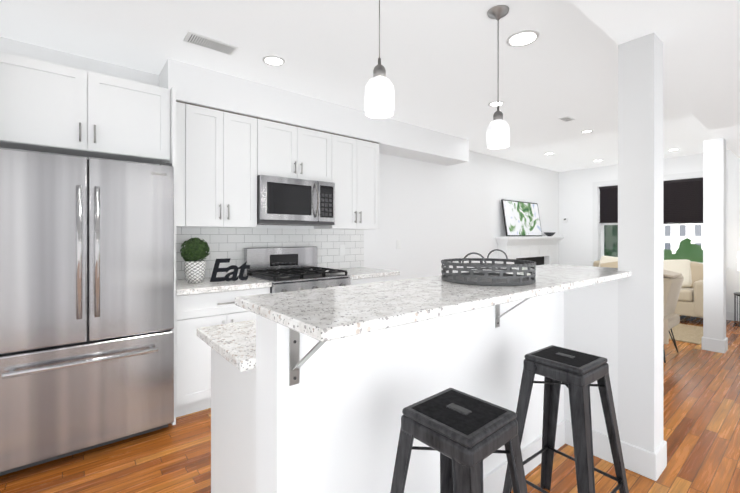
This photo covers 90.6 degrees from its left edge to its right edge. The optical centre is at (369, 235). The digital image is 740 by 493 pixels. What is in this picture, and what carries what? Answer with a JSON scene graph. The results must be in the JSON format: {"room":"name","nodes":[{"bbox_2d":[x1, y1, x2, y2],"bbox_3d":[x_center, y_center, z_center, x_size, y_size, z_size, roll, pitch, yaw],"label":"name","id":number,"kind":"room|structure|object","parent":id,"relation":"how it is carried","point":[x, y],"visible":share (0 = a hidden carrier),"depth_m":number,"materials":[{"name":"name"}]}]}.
{"room":"kitchen","nodes":[
{"label":"kitchen","id":0,"kind":"room"},
{"bbox_2d":[0,37,558,279],"bbox_3d":[-0.211,-0.015,4.302,11.000,2.590,0.150,0,0,-39],"label":"wall","id":1,"kind":"structure","parent":0,"point":[432,216],"depth_m":5.12,"materials":[{"name":"paint"}]},
{"bbox_2d":[0,51,169,164],"bbox_3d":[-1.892,-0.764,2.443,0.902,0.488,0.613,0,0,-39],"label":"upper cabinet","id":2,"kind":"object","parent":1,"relation":"attached to","point":[47,107],"visible":1,"depth_m":2.22,"materials":[{"name":"white wood"}]},
{"bbox_2d":[176,103,267,227],"bbox_3d":[-1.271,-0.540,3.118,0.623,0.935,0.347,0,0,-39],"label":"upper cabinet","id":3,"kind":"object","parent":1,"relation":"attached to","point":[224,160],"depth_m":2.93,"materials":[{"name":"white wood"}]},
{"bbox_2d":[176,227,363,279],"bbox_3d":[-0.895,0.147,3.643,2.112,0.438,0.010,0,0,-39],"label":"tile backsplash","id":4,"kind":"structure","parent":1,"relation":"attached to","point":[231,243],"depth_m":3.56,"materials":[{"name":"white tile"}]},
{"bbox_2d":[340,245,344,254],"bbox_3d":[-0.310,0.160,4.107,0.070,0.114,0.005,0,0,-39],"label":"outlet","id":5,"kind":"object","parent":4,"relation":"attached to","point":[342,249],"visible":1,"depth_m":4.11,"materials":[{"name":"white plastic"}]},
{"bbox_2d":[268,121,327,181],"bbox_3d":[-0.781,-0.765,3.516,0.757,0.485,0.347,0,0,-39],"label":"upper cabinet","id":6,"kind":"object","parent":1,"relation":"attached to","point":[293,151],"depth_m":3.38,"materials":[{"name":"white wood"}]},
{"bbox_2d":[257,175,334,225],"bbox_3d":[-0.741,-0.311,3.467,0.749,0.413,0.474,0,0,-39],"label":"microwave","id":7,"kind":"object","parent":6,"relation":"attached to","point":[290,201],"visible":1,"depth_m":3.30,"materials":[{"name":"grey metal"}]},
{"bbox_2d":[314,133,378,229],"bbox_3d":[-0.269,-0.540,3.931,0.678,0.935,0.347,0,0,-39],"label":"upper cabinet","id":8,"kind":"object","parent":1,"relation":"attached to","point":[353,164],"depth_m":3.80,"materials":[{"name":"white wood"}]},
{"bbox_2d":[159,58,468,165],"bbox_3d":[-0.185,-1.160,3.991,3.652,0.300,0.365,0,0,-39],"label":"soffit","id":9,"kind":"structure","parent":0,"point":[194,85],"depth_m":3.41,"materials":[{"name":"paint"}]},
{"bbox_2d":[0,0,728,171],"bbox_3d":[1.270,-1.360,2.477,11.000,0.100,4.850,0,0,-39],"label":"ceiling","id":10,"kind":"structure","parent":0,"point":[439,60],"depth_m":2.65,"materials":[{"name":"paint"}]},
{"bbox_2d":[183,31,237,55],"bbox_3d":[-1.082,-1.305,2.494,0.320,0.009,0.150,0,0,-39],"label":"ceiling vent","id":11,"kind":"object","parent":10,"relation":"in","point":[208,43],"visible":1,"depth_m":2.48,"materials":[{"name":"white plastic"}]},
{"bbox_2d":[262,55,284,65],"bbox_3d":[-0.719,-1.305,2.737,0.166,0.008,0.166,0,0,-39],"label":"recessed light","id":12,"kind":"object","parent":10,"relation":"in","point":[272,60],"visible":1,"depth_m":2.73,"materials":[{"name":"white plastic"}]},
{"bbox_2d":[364,0,394,118],"bbox_3d":[0.040,-0.914,1.564,0.131,0.789,0.131,0,0,-39],"label":"pendant light","id":13,"kind":"object","parent":10,"relation":"hanging from","point":[379,98],"visible":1,"depth_m":1.52,"materials":[{"name":"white glass"}]},
{"bbox_2d":[488,101,504,106],"bbox_3d":[1.251,-1.306,3.627,0.156,0.008,0.156,0,0,-39],"label":"recessed light","id":14,"kind":"object","parent":10,"relation":"in","point":[494,104],"visible":0.85,"depth_m":3.62,"materials":[{"name":"white glass"}]},
{"bbox_2d":[486,5,509,148],"bbox_3d":[0.747,-0.914,2.137,0.131,0.789,0.131,0,0,-39],"label":"pendant light","id":15,"kind":"object","parent":10,"relation":"hanging from","point":[498,133],"visible":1,"depth_m":2.10,"materials":[{"name":"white glass"}]},
{"bbox_2d":[506,30,539,46],"bbox_3d":[1.012,-1.305,2.429,0.206,0.008,0.206,0,0,-39],"label":"recessed light","id":16,"kind":"object","parent":10,"relation":"in","point":[522,38],"visible":1,"depth_m":2.42,"materials":[{"name":"white plastic"}]},
{"bbox_2d":[558,116,574,121],"bbox_3d":[2.203,-1.306,4.104,0.180,0.008,0.100,0,0,-39],"label":"ceiling vent","id":17,"kind":"object","parent":10,"relation":"in","point":[566,119],"visible":0.96,"depth_m":4.10,"materials":[{"name":"white plastic"}]},
{"bbox_2d":[581,130,592,132],"bbox_3d":[2.715,-1.306,4.583,0.136,0.008,0.136,0,0,-39],"label":"recessed light","id":18,"kind":"object","parent":10,"relation":"in","point":[586,131],"visible":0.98,"depth_m":4.58,"materials":[{"name":"white plastic"}]},
{"bbox_2d":[0,315,739,492],"bbox_3d":[1.270,1.310,2.477,11.000,0.060,4.850,0,0,-39],"label":"floor","id":19,"kind":"structure","parent":0,"point":[701,412],"depth_m":2.12,"materials":[{"name":"brown wood"}]},
{"bbox_2d":[0,148,173,475],"bbox_3d":[-1.820,0.404,2.352,0.887,1.752,0.792,0,0,-39],"label":"fridge","id":20,"kind":"object","parent":19,"relation":"on","point":[86,303],"visible":1,"depth_m":2.07,"materials":[{"name":"grey metal"}]},
{"bbox_2d":[167,87,175,424],"bbox_3d":[-1.525,0.136,2.726,0.020,2.288,0.637,0,0,-39],"label":"panel","id":21,"kind":"object","parent":19,"relation":"on","point":[173,125],"visible":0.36,"depth_m":2.47,"materials":[{"name":"white wood"}]},
{"bbox_2d":[176,287,269,416],"bbox_3d":[-1.256,0.844,2.957,0.682,0.872,0.617,0,0,-39],"label":"base cabinet","id":22,"kind":"object","parent":19,"relation":"on","point":[206,302],"depth_m":2.60,"materials":[{"name":"white wood"}]},
{"bbox_2d":[176,276,271,294],"bbox_3d":[-1.248,0.387,2.945,0.684,0.038,0.645,0,0,-39],"label":"countertop","id":23,"kind":"structure","parent":22,"relation":"on","point":[206,287],"depth_m":2.76,"materials":[{"name":"white stone"}]},
{"bbox_2d":[180,237,209,282],"bbox_3d":[-1.373,0.188,2.879,0.213,0.355,0.211,0,0,-39],"label":"potted plant","id":24,"kind":"object","parent":23,"relation":"on","point":[194,252],"visible":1,"depth_m":2.82,"materials":[{"name":"green plant"}]},
{"bbox_2d":[210,258,249,281],"bbox_3d":[-1.125,0.274,2.956,0.306,0.183,0.021,0,0,-27],"label":"eat sign","id":25,"kind":"object","parent":23,"relation":"on","point":[234,277],"visible":1,"depth_m":2.94,"materials":[{"name":"grey metal"}]},
{"bbox_2d":[244,246,350,292],"bbox_3d":[-0.654,0.696,3.360,0.749,1.168,0.716,0,0,-39],"label":"range","id":26,"kind":"object","parent":19,"relation":"on","point":[284,269],"visible":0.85,"depth_m":3.38,"materials":[{"name":"grey metal"}]},
{"bbox_2d":[351,275,396,284],"bbox_3d":[-0.157,0.843,3.848,0.627,0.872,0.617,0,0,-39],"label":"base cabinet","id":27,"kind":"object","parent":19,"relation":"on","point":[386,277],"depth_m":3.61,"materials":[{"name":"white wood"}]},
{"bbox_2d":[325,267,399,278],"bbox_3d":[-0.142,0.386,3.842,0.642,0.038,0.645,0,0,-39],"label":"countertop","id":28,"kind":"structure","parent":27,"relation":"on","point":[359,272],"depth_m":3.67,"materials":[{"name":"white stone"}]},
{"bbox_2d":[197,264,630,492],"bbox_3d":[0.407,0.738,1.858,2.170,1.085,1.065,0,0,-39],"label":"kitchen island","id":29,"kind":"object","parent":19,"relation":"on","point":[317,390],"depth_m":1.34,"materials":[{"name":"paint"}]},
{"bbox_2d":[441,249,535,285],"bbox_3d":[0.515,0.130,1.614,0.406,0.130,0.397,0,0,-39],"label":"wire tray","id":30,"kind":"object","parent":29,"relation":"on","point":[497,276],"visible":1,"depth_m":1.49,"materials":[{"name":"grey metal"}]},
{"bbox_2d":[390,388,527,492],"bbox_3d":[0.265,0.899,1.096,0.436,0.765,0.436,0,0,-39],"label":"stool","id":31,"kind":"object","parent":19,"relation":"on","point":[465,435],"visible":1,"depth_m":1.05,"materials":[{"name":"metal"}]},
{"bbox_2d":[495,236,563,268],"bbox_3d":[2.969,0.646,6.494,2.000,1.268,0.447,0,0,-39],"label":"fireplace mantel","id":32,"kind":"object","parent":19,"relation":"on","point":[540,250],"visible":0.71,"depth_m":6.46,"materials":[{"name":"white"}]},
{"bbox_2d":[501,199,541,235],"bbox_3d":[2.683,-0.298,6.433,1.200,0.616,0.116,0,0,-39],"label":"framed picture","id":33,"kind":"object","parent":32,"relation":"on","point":[521,218],"visible":1,"depth_m":6.38,"materials":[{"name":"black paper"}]},
{"bbox_2d":[544,231,555,235],"bbox_3d":[3.428,-0.041,6.990,0.210,0.102,0.210,0,0,-39],"label":"bowl","id":34,"kind":"object","parent":32,"relation":"on","point":[548,233],"visible":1,"depth_m":6.93,"materials":[{"name":"grey ceramic"}]},
{"bbox_2d":[503,345,628,492],"bbox_3d":[0.846,0.898,1.587,0.440,0.765,0.440,0,0,-39],"label":"stool","id":35,"kind":"object","parent":19,"relation":"on","point":[577,373],"visible":0.96,"depth_m":1.55,"materials":[{"name":"metal"}]},
{"bbox_2d":[618,32,666,480],"bbox_3d":[1.511,0.105,2.045,0.206,2.350,0.191,0,0,-39],"label":"column","id":36,"kind":"structure","parent":19,"relation":"on","point":[640,253],"depth_m":1.98,"materials":[{"name":"white paint"}]},
{"bbox_2d":[593,256,702,317],"bbox_3d":[4.513,0.815,6.003,0.860,0.929,1.720,0,0,-39],"label":"sofa","id":37,"kind":"object","parent":19,"relation":"on","point":[690,301],"visible":0.25,"depth_m":5.47,"materials":[{"name":"beige fabric"}]},
{"bbox_2d":[663,269,683,362],"bbox_3d":[3.011,0.821,4.019,0.572,0.918,0.609,0,0,-39],"label":"accent chair","id":38,"kind":"object","parent":19,"relation":"on","point":[672,283],"visible":0.46,"depth_m":3.73,"materials":[{"name":"fabric"}]},
{"bbox_2d":[669,324,702,344],"bbox_3d":[3.706,1.274,5.387,1.090,0.012,1.900,0,0,-39],"label":"jute rug","id":39,"kind":"object","parent":19,"relation":"on","point":[688,333],"visible":0.17,"depth_m":4.76,"materials":[{"name":"beige fabric"}]},
{"bbox_2d":[702,138,727,353],"bbox_3d":[3.873,0.105,4.116,0.206,2.350,0.191,0,0,-39],"label":"column","id":40,"kind":"structure","parent":19,"relation":"on","point":[714,338],"depth_m":4.06,"materials":[{"name":"white paint"}]},
{"bbox_2d":[734,292,739,326],"bbox_3d":[5.439,1.054,5.132,0.490,0.452,0.490,0,0,-39],"label":"wire side table","id":41,"kind":"object","parent":19,"relation":"on","point":[737,294],"visible":1,"depth_m":5.24,"materials":[{"name":"black metal"}]},
{"bbox_2d":[738,251,739,270],"bbox_3d":[5.439,0.527,5.132,0.410,0.600,0.410,0,0,-39],"label":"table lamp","id":42,"kind":"object","parent":41,"relation":"on","point":[738,260],"visible":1,"depth_m":5.22,"materials":[{"name":"white plastic"}]},
{"bbox_2d":[559,150,739,312],"bbox_3d":[5.409,-0.015,5.835,0.260,2.590,4.550,0,0,-39],"label":"wall","id":43,"kind":"structure","parent":0,"point":[576,210],"depth_m":7.03,"materials":[{"name":"paint"}]},
{"bbox_2d":[591,169,728,273],"bbox_3d":[4.942,-0.220,6.371,0.310,1.610,1.900,0,0,-39],"label":"window","id":44,"kind":"structure","parent":43,"relation":"in","point":[598,240],"depth_m":6.95,"materials":[{"name":"white"}]},
{"bbox_2d":[599,185,617,222],"bbox_3d":[4.609,-0.585,6.686,0.060,0.688,0.750,0,0,-39],"label":"window blind","id":45,"kind":"object","parent":44,"relation":"attached to","point":[608,204],"visible":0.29,"depth_m":6.85,"materials":[{"name":"black fabric"}]},
{"bbox_2d":[663,177,702,223],"bbox_3d":[5.182,-0.564,5.979,0.060,0.728,0.750,0,0,-39],"label":"window blind","id":46,"kind":"object","parent":44,"relation":"attached to","point":[682,201],"visible":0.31,"depth_m":6.01,"materials":[{"name":"grey fabric"}]},
{"bbox_2d":[726,311,738,320],"bbox_3d":[5.302,1.215,5.749,0.014,0.130,4.550,0,0,-39],"label":"baseboard","id":47,"kind":"structure","parent":43,"relation":"attached to","point":[729,315],"depth_m":5.53,"materials":[{"name":"white"}]},
{"bbox_2d":[571,0,739,158],"bbox_3d":[2.055,-1.190,1.389,10.550,0.240,1.870,0,0,-39],"label":"ceiling","id":48,"kind":"structure","parent":0,"point":[700,39],"depth_m":2.04,"materials":[{"name":"paint"}]},
{"label":"outside","id":49,"kind":"structure","parent":0,"visible":0},
{"bbox_2d":[664,223,702,262],"bbox_3d":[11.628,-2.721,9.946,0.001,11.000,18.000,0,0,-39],"label":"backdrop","id":50,"kind":"structure","parent":49,"point":[685,232],"depth_m":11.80,"materials":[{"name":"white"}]}
]}

